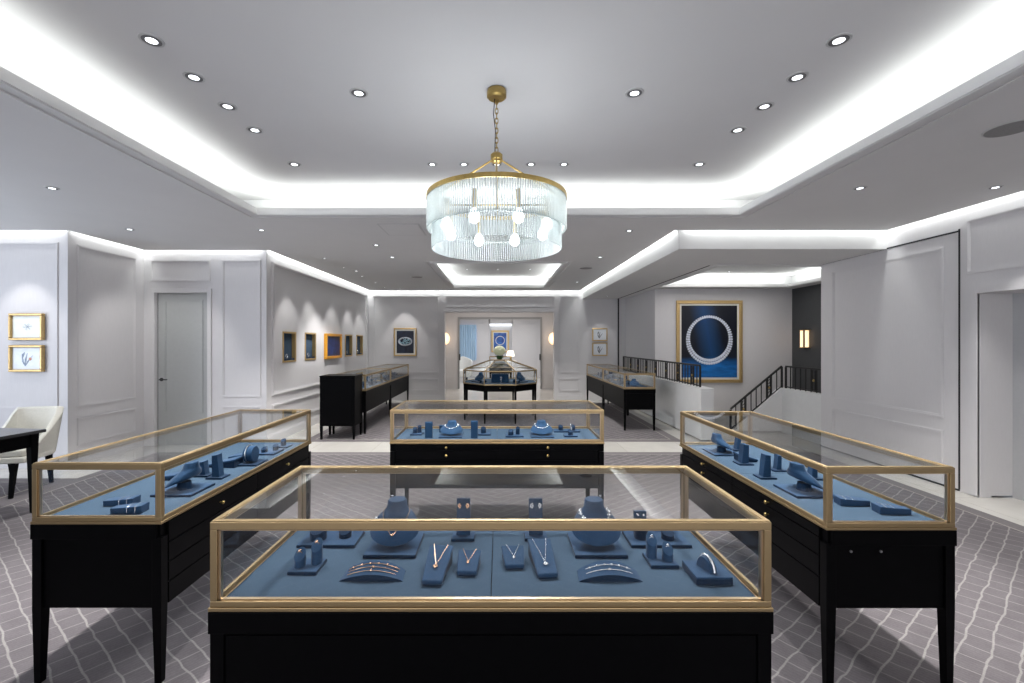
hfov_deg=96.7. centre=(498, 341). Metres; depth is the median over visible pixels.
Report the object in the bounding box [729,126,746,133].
recessed light
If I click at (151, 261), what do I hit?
trim
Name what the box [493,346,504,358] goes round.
flower arrangement
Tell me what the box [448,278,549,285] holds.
light
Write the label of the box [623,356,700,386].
stair railing
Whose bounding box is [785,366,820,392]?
stair railing
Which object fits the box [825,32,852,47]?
recessed light
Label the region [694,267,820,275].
ceiling
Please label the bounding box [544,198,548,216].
socket
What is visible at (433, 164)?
recessed light
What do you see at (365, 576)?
display
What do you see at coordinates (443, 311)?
trim
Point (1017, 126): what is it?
ceiling speaker
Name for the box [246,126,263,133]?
recessed light
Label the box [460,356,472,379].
armchair
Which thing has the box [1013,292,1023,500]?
door
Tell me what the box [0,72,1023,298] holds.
ceiling
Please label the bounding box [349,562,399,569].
bracelet
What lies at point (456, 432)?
bust
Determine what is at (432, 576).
stand
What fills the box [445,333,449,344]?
wall sconce
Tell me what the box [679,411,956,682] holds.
display case
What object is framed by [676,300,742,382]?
framed picture
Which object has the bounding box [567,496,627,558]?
bust
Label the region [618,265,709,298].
trim
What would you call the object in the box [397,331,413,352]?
print
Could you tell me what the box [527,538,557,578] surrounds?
stand
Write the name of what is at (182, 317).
door
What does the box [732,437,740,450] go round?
block
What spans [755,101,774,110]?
recessed light
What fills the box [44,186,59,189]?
recessed light
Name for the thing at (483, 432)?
display tray
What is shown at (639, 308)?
wall
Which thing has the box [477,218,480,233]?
socket
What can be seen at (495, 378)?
block
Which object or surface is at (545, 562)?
necklace
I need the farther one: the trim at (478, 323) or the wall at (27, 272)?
the trim at (478, 323)
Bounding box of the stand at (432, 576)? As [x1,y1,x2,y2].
[422,545,452,585]
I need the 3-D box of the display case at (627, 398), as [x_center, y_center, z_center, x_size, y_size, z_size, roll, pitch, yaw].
[2.428,1.034,8.665,0.553,0.988,1.638,0,0,0]
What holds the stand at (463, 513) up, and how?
on the display case at (497, 624)
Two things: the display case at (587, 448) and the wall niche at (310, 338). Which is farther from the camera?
the wall niche at (310, 338)
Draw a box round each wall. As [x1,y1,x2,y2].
[0,230,76,456]
[77,233,143,450]
[144,250,257,445]
[258,250,367,435]
[368,290,625,399]
[445,313,552,388]
[460,319,539,376]
[618,374,713,439]
[626,290,652,372]
[653,289,791,410]
[732,387,820,444]
[792,284,820,392]
[821,191,1023,497]
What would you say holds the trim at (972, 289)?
attached to the wall at (886, 315)
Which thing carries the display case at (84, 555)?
on the carpet at (86, 645)
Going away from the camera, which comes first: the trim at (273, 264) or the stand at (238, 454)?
the stand at (238, 454)
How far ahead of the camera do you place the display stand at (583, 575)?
1.53 m
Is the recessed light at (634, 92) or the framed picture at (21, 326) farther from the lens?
the framed picture at (21, 326)
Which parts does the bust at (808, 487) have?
plate, plate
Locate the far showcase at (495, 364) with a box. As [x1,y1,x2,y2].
[489,356,511,377]
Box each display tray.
[259,444,283,454]
[279,438,291,447]
[296,531,364,547]
[410,425,423,435]
[478,426,490,435]
[505,426,523,437]
[553,424,579,432]
[563,429,577,436]
[622,531,691,547]
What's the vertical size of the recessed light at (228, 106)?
0.006 m
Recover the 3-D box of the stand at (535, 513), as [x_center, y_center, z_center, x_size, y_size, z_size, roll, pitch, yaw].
[0.150,0.719,1.850,0.094,0.158,0.064,0,0,0]
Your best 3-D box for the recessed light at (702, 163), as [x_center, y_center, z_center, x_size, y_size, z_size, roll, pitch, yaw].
[1.800,-1.597,4.090,0.117,0.006,0.117,0,0,0]
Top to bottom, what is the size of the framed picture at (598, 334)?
0.338 m
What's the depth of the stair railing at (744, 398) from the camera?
7.81 m
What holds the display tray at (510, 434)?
on the display case at (587, 448)
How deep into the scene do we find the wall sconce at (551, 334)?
14.72 m
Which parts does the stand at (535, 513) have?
plate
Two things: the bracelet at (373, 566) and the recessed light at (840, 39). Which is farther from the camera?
the recessed light at (840, 39)
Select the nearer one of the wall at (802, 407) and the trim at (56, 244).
the trim at (56, 244)
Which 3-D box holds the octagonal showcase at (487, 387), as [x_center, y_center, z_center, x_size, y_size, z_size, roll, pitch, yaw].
[0.020,0.940,9.201,1.450,1.176,1.467,0,0,0]
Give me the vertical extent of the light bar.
0.070 m
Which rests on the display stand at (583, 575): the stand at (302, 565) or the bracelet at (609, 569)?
the bracelet at (609, 569)
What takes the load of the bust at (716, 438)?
on the display case at (838, 556)
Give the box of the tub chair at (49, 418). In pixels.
[0,406,63,498]
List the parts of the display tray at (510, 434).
plate, plate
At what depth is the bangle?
1.53 m
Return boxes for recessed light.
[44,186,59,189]
[138,32,164,47]
[182,71,204,82]
[218,101,237,110]
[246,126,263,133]
[287,161,300,166]
[349,88,367,97]
[427,162,437,166]
[459,162,468,166]
[526,162,535,166]
[559,162,568,166]
[625,88,643,97]
[692,161,705,166]
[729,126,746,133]
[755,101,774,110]
[786,71,808,82]
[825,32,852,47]
[853,186,867,189]
[987,185,1003,188]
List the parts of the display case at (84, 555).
leg, leg, brass frame, drawer, drawer, drawer, drawer, drawer, drawer, drawer, drawer, leg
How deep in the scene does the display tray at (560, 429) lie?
4.04 m
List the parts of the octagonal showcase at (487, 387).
leg, leg, leg, brass frame, leg, leg, leg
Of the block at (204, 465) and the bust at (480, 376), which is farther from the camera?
the bust at (480, 376)
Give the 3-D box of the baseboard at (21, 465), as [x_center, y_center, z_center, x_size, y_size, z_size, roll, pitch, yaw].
[-6.385,1.470,5.551,2.230,0.140,0.018,0,0,0]
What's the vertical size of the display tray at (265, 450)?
0.055 m
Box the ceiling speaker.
[981,119,1023,137]
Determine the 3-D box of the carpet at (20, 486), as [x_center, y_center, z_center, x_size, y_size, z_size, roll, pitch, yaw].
[-6.126,1.532,1.110,2.428,0.006,7.700,0,0,0]
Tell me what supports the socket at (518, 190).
attached to the chandelier at (496, 94)
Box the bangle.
[698,553,715,572]
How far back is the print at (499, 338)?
20.23 m
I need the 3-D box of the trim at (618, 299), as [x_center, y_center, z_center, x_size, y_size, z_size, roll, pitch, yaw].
[3.147,0.192,11.992,0.035,2.656,0.015,0,0,0]
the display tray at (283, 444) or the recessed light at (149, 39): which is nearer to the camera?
the recessed light at (149, 39)
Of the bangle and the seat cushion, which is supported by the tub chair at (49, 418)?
the seat cushion
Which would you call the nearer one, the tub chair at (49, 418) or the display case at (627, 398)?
the tub chair at (49, 418)
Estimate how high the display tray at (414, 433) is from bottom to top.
0.076 m
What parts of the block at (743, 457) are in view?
plate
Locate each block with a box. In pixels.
[195,460,211,476]
[205,453,229,479]
[369,378,375,385]
[425,421,432,437]
[471,421,477,437]
[491,374,508,382]
[633,510,645,533]
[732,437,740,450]
[733,443,753,465]
[753,453,776,479]
[771,454,786,471]
[807,467,822,480]
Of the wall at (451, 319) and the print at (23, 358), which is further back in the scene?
the wall at (451, 319)
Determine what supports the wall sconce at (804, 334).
attached to the wall at (806, 301)
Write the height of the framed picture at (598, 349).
0.352 m
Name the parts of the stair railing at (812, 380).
post, handrail, rail, scroll panel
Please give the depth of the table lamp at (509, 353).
18.88 m
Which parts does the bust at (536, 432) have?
plate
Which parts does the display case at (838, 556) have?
drawer, drawer, drawer, drawer, drawer, drawer, drawer, drawer, brass frame, leg, leg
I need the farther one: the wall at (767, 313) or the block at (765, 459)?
the wall at (767, 313)
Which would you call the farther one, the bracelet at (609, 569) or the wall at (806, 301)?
the wall at (806, 301)
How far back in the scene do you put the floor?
6.64 m
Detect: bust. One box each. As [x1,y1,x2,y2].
[150,460,214,496]
[363,496,423,558]
[439,420,463,437]
[472,372,486,382]
[516,372,527,382]
[530,420,553,437]
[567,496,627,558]
[606,372,615,378]
[628,379,639,386]
[703,433,734,455]
[773,461,822,498]
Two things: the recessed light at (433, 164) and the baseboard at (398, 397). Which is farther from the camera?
the baseboard at (398, 397)
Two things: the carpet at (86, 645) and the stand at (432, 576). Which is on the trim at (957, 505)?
the carpet at (86, 645)
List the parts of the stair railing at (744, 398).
post, scroll panel, handrail, rail, scroll panel, post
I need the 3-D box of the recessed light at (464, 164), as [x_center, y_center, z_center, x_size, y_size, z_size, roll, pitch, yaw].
[-0.315,-1.597,4.090,0.098,0.006,0.098,0,0,0]
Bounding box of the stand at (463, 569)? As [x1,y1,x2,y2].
[457,549,480,575]
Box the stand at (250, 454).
[237,444,267,465]
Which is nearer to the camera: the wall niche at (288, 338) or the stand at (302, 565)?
the stand at (302, 565)
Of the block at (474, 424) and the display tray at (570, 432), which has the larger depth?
the display tray at (570, 432)
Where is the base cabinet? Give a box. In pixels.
[319,374,362,438]
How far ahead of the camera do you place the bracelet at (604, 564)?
1.55 m
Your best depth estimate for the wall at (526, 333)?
20.00 m
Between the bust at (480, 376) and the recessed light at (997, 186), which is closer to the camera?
the recessed light at (997, 186)
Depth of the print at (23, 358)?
5.54 m
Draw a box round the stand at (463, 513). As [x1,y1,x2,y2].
[451,498,474,541]
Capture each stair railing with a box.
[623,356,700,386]
[729,366,782,429]
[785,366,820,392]
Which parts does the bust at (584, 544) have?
plate, plate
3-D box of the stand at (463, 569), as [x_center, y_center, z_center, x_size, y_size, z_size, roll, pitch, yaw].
[-0.108,0.775,1.599,0.085,0.046,0.105,0,0,2]
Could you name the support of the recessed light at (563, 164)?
in the ceiling at (566, 69)
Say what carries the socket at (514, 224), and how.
attached to the chandelier at (496, 94)
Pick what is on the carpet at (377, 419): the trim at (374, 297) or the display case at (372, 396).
the display case at (372, 396)
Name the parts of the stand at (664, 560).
plate, plate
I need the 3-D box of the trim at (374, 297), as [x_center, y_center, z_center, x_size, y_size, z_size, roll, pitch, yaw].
[-0.600,0.040,11.989,5.460,2.520,0.026,0,0,0]
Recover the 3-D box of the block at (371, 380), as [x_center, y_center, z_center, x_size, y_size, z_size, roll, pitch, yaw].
[-2.340,0.736,8.400,0.100,0.124,0.105,0,0,0]
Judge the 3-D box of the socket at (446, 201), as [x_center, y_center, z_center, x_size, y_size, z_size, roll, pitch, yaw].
[-0.320,-0.815,2.764,0.028,0.110,0.028,0,0,0]
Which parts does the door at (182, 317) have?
panel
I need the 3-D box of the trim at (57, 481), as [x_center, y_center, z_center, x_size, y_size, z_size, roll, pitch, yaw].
[-6.126,1.537,1.110,2.748,0.006,8.020,0,0,0]
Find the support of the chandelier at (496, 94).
hanging from the ceiling at (566, 69)
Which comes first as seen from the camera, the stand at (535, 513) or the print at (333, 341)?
the stand at (535, 513)
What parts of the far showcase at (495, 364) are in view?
brass frame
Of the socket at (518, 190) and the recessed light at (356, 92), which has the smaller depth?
the socket at (518, 190)
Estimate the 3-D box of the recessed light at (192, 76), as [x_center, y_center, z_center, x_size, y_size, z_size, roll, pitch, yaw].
[-1.840,-1.597,2.745,0.117,0.006,0.117,0,0,0]
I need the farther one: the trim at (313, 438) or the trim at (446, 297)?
the trim at (446, 297)
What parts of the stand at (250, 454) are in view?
plate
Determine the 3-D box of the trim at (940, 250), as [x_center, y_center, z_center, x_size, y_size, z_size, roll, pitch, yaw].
[4.745,0.080,3.745,0.015,2.640,5.490,0,0,0]
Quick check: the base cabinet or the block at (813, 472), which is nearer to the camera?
the block at (813, 472)
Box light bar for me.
[490,324,511,325]
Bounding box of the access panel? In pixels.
[377,224,426,235]
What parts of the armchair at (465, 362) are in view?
seat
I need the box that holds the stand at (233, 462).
[209,456,242,467]
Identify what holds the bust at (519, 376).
on the octagonal showcase at (487, 387)
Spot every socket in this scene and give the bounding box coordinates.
[444,198,448,216]
[449,210,452,226]
[472,188,476,207]
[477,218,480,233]
[513,221,516,233]
[516,188,520,207]
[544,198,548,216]
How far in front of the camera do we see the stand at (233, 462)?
2.89 m
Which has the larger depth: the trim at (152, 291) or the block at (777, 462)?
the trim at (152, 291)
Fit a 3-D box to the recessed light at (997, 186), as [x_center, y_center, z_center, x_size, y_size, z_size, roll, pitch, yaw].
[4.310,-1.342,3.950,0.102,0.006,0.102,0,0,0]
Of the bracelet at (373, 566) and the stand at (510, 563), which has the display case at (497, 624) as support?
the stand at (510, 563)
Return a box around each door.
[158,293,206,444]
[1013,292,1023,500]
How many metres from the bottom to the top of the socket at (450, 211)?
0.110 m
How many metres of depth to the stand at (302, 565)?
1.60 m
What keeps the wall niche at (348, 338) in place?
attached to the wall at (302, 304)
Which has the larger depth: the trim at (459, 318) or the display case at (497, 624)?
the trim at (459, 318)
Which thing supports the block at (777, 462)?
on the display case at (838, 556)
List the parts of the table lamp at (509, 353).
lamp shade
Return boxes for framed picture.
[8,313,44,339]
[8,345,44,371]
[324,333,341,358]
[394,328,416,355]
[491,330,508,351]
[592,328,607,340]
[592,343,607,355]
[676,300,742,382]
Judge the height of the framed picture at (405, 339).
0.740 m
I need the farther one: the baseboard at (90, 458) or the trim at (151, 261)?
the trim at (151, 261)
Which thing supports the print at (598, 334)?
attached to the framed picture at (598, 334)
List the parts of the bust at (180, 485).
plate, plate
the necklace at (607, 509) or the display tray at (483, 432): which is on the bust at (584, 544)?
the necklace at (607, 509)
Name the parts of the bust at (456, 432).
plate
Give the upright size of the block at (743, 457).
0.134 m
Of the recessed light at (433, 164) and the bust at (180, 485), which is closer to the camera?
the bust at (180, 485)
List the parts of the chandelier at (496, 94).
bulb, bulb, crystal rod, support rod, bulb, bulb, cord, chain, support rod, bulb, bulb, support rod, crystal rod, crystal rod, bulb, bulb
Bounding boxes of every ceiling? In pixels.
[0,0,1023,277]
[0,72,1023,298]
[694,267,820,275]
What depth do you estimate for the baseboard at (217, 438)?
6.74 m
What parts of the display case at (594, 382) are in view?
brass frame, glass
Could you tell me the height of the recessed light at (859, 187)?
0.006 m
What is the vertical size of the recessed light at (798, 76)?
0.006 m
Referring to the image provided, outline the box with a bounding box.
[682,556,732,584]
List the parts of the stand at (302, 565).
plate, plate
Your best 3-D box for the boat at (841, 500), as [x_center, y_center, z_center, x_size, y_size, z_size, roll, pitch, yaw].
[1.735,0.777,2.235,0.140,0.042,0.069,0,0,7]
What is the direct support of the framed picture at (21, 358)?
attached to the wall at (27, 272)
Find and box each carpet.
[0,455,1023,682]
[0,482,47,496]
[318,403,667,438]
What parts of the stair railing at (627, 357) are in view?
handrail, rail, scroll panel, scroll panel, post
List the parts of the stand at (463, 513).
plate, plate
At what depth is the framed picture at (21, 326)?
5.54 m
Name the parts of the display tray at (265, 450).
plate, plate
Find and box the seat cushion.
[0,449,25,457]
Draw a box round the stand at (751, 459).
[733,451,757,461]
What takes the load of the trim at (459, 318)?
attached to the wall at (451, 319)
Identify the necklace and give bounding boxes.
[383,507,409,536]
[433,545,447,567]
[532,538,547,564]
[578,507,610,518]
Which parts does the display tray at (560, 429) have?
plate, plate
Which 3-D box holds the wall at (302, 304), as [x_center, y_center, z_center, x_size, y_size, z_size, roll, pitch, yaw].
[-3.510,-0.030,9.375,0.120,3.140,5.250,0,0,0]
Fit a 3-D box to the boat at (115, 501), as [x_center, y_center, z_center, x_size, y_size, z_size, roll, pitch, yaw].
[-1.855,0.777,2.235,0.140,0.042,0.069,0,0,-7]
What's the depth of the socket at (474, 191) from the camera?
2.57 m
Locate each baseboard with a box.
[0,457,67,467]
[68,440,143,461]
[214,436,265,442]
[266,415,319,438]
[392,395,605,399]
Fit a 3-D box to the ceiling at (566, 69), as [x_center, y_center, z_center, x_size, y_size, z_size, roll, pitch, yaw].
[-0.560,-1.625,4.515,14.120,0.050,15.270,0,0,0]
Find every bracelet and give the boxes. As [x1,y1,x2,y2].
[348,569,394,574]
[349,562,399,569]
[349,565,397,571]
[586,563,629,568]
[588,568,632,573]
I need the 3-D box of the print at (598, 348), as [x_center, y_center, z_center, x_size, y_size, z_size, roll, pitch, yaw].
[2.656,0.190,11.983,0.324,0.276,0.001,0,0,0]
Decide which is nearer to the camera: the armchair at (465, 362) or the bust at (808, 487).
the bust at (808, 487)
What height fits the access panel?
0.007 m
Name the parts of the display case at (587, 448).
leg, leg, drawer, drawer, drawer, drawer, brass frame, drawer, drawer, drawer, drawer, leg, leg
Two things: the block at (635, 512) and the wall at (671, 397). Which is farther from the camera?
the wall at (671, 397)
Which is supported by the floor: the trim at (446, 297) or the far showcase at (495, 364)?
the far showcase at (495, 364)
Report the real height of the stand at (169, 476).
0.031 m
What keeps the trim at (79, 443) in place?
attached to the wall at (106, 280)
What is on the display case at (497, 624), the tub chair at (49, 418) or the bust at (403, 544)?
the bust at (403, 544)
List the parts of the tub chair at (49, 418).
leg, seat, backrest, leg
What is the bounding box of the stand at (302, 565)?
[287,537,326,574]
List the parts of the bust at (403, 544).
plate, plate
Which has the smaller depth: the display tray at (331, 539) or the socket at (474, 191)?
the display tray at (331, 539)
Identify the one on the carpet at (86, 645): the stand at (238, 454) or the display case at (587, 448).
the display case at (587, 448)
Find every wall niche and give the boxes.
[282,331,295,362]
[305,332,315,360]
[345,334,352,356]
[356,335,362,355]
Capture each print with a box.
[13,317,39,336]
[13,348,39,368]
[328,336,339,355]
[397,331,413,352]
[494,333,505,349]
[594,330,605,339]
[594,344,605,353]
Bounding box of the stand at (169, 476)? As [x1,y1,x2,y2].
[165,472,178,480]
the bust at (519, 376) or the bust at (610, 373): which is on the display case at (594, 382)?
the bust at (610, 373)
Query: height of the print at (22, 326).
0.246 m
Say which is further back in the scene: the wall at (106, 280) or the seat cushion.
the wall at (106, 280)
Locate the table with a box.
[0,428,45,512]
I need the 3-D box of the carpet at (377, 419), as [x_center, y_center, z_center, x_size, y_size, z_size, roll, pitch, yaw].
[-0.095,1.532,9.260,5.550,0.006,4.160,0,0,0]
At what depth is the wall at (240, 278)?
6.75 m
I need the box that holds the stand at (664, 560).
[642,532,678,568]
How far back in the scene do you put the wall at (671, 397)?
7.85 m
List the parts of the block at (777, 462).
plate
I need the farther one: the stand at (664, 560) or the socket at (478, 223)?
the socket at (478, 223)
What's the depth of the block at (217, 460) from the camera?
2.65 m
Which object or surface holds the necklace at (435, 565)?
on the stand at (432, 576)
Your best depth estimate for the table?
4.05 m
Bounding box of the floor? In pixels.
[0,377,1023,525]
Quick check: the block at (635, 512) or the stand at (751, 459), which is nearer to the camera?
the block at (635, 512)
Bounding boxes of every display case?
[30,409,311,682]
[208,465,773,682]
[332,368,390,433]
[366,364,408,408]
[389,400,604,506]
[586,364,626,414]
[602,368,655,430]
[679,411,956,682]
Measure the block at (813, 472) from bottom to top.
0.089 m
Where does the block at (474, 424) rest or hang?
on the display case at (587, 448)
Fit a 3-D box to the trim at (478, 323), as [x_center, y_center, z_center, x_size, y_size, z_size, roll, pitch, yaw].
[0.365,0.345,19.986,2.570,2.350,0.032,0,0,0]
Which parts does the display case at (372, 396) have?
glass, brass frame, leg, leg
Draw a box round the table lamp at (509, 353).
[507,351,513,360]
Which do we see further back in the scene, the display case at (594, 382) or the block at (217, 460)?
the display case at (594, 382)
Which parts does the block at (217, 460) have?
plate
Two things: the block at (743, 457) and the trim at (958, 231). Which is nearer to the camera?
the block at (743, 457)
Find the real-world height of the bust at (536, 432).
0.123 m
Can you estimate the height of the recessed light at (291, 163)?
0.006 m
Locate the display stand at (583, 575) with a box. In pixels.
[577,560,642,581]
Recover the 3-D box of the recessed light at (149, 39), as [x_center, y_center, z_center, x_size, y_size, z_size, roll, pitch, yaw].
[-1.840,-1.597,2.410,0.117,0.006,0.117,0,0,0]
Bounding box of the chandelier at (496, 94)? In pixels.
[426,85,566,260]
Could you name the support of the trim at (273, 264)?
attached to the wall at (302, 304)
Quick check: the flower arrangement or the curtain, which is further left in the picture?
the curtain
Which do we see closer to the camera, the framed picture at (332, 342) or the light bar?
the framed picture at (332, 342)
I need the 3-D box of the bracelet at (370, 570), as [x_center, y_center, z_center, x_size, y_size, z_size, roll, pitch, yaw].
[-0.431,0.775,1.532,0.161,0.021,0.008,0,0,0]
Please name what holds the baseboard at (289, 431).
attached to the wall at (302, 304)
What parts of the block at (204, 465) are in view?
plate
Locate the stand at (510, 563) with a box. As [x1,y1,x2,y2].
[501,545,523,569]
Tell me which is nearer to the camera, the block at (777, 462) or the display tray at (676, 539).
the display tray at (676, 539)
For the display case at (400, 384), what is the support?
on the carpet at (377, 419)
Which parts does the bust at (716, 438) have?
plate, plate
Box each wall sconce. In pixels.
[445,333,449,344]
[549,333,552,344]
[799,329,810,348]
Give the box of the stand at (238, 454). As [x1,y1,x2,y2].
[228,453,241,457]
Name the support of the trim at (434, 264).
attached to the ceiling at (947, 165)
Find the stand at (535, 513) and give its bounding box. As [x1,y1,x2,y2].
[524,498,547,541]
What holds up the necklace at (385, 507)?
on the bust at (403, 544)
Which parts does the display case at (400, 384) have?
brass frame, glass, leg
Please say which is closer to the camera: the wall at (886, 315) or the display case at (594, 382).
the wall at (886, 315)
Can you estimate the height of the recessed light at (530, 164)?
0.006 m
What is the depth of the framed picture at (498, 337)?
20.23 m
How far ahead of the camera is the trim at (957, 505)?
4.97 m
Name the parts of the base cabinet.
leg, panel, leg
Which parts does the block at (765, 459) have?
plate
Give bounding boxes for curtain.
[460,325,475,359]
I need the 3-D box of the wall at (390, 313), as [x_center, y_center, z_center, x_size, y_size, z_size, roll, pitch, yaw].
[-0.115,-0.030,12.075,6.910,3.140,0.150,0,0,0]
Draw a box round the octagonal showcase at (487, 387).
[463,359,536,423]
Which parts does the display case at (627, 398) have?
leg, leg, glass, brass frame, panel, leg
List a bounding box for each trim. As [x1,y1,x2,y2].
[0,50,1023,217]
[0,242,58,408]
[0,452,1023,531]
[0,478,75,502]
[77,244,135,445]
[150,260,260,429]
[150,289,211,444]
[271,262,366,426]
[311,403,679,441]
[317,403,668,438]
[373,296,579,390]
[426,262,571,287]
[441,309,557,399]
[445,296,554,307]
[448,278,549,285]
[458,317,541,388]
[478,323,536,376]
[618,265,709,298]
[618,299,618,365]
[652,265,820,287]
[821,229,959,490]
[832,205,1023,465]
[964,274,1023,495]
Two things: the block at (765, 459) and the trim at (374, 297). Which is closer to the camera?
the block at (765, 459)
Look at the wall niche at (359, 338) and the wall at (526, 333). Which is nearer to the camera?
the wall niche at (359, 338)

